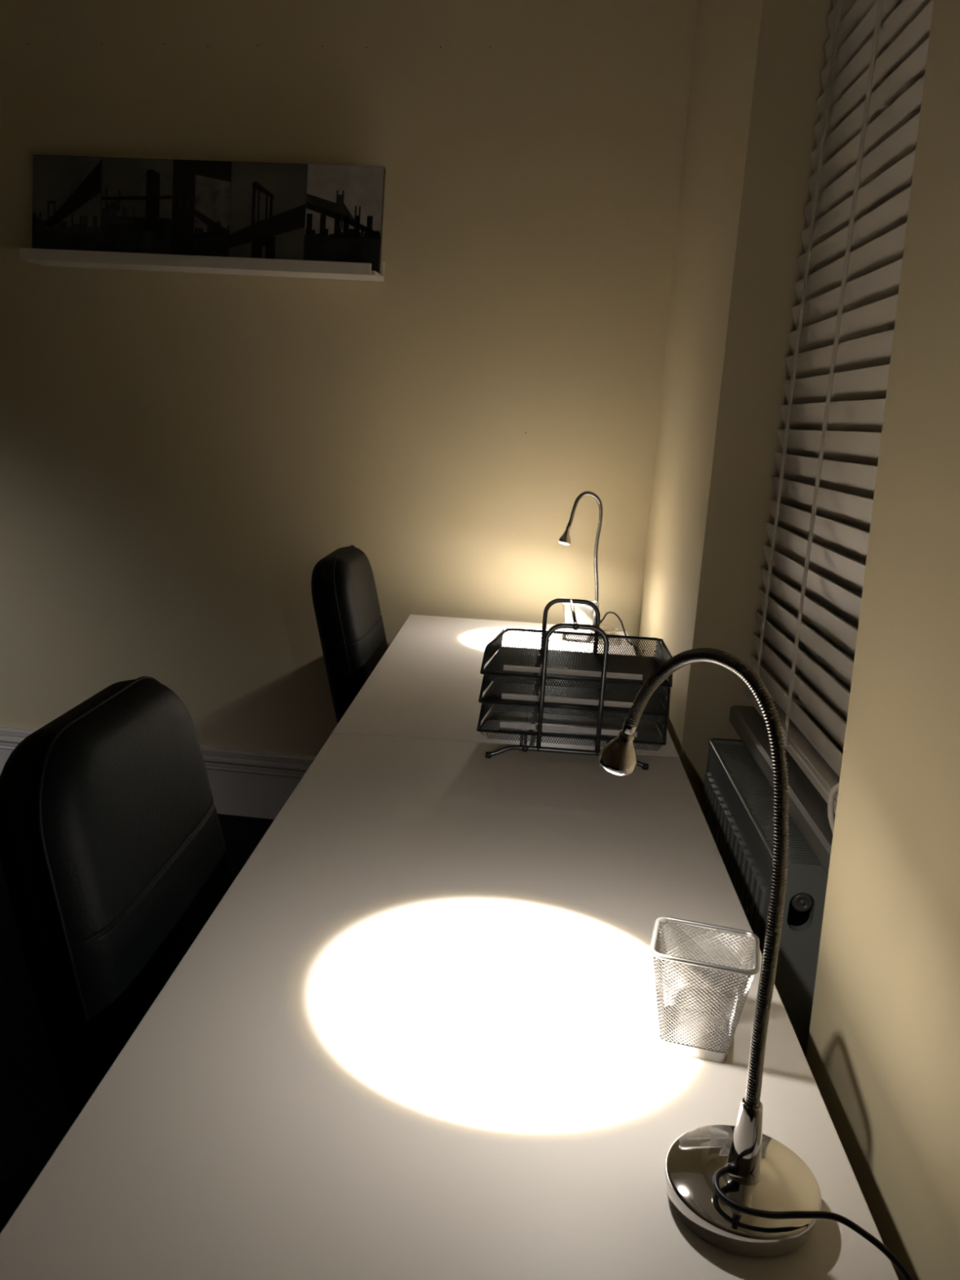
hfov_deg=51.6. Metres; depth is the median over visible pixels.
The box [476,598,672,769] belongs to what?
tray
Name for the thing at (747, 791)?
grille
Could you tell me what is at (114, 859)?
office chair
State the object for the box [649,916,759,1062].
pencil cup
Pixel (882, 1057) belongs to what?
wall
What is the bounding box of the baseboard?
[0,725,315,819]
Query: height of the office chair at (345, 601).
0.919 m
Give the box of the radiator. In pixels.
[701,738,827,1057]
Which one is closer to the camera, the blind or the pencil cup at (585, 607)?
the blind
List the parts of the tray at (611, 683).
rail, loop frame, loop frame, rail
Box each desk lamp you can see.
[558,491,637,654]
[598,648,913,1279]
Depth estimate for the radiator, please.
1.45 m
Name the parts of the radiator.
panel, panel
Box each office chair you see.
[0,675,233,1123]
[311,545,387,724]
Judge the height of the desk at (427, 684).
0.700 m
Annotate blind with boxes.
[744,0,933,834]
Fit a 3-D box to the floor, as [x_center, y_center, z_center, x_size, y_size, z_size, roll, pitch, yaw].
[-1.151,1.013,1.086,3.750,0.060,4.750,4,13,2]
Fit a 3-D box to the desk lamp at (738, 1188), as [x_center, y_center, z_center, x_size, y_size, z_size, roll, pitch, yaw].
[0.168,0.553,0.798,0.113,1.094,0.358,-6,15,-35]
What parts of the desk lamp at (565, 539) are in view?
lamp shade, stem, cord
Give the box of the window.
[804,575,862,751]
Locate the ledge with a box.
[19,248,384,281]
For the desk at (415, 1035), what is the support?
on the floor
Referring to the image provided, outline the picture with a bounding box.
[31,154,385,274]
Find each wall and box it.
[0,0,698,755]
[637,0,959,1279]
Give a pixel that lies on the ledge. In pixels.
(44, 257)
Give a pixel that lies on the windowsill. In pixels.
(807, 808)
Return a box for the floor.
[0,813,274,1232]
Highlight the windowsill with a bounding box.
[728,705,843,875]
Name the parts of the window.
pane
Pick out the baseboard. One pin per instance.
(257, 784)
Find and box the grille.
[708,738,820,866]
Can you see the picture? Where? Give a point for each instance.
(299, 211)
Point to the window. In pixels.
(837, 711)
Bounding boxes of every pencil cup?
[561,598,599,641]
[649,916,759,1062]
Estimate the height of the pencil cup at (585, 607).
0.100 m
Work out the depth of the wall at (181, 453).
2.79 m
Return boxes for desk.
[0,732,898,1279]
[332,614,679,757]
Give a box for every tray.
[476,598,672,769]
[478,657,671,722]
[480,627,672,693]

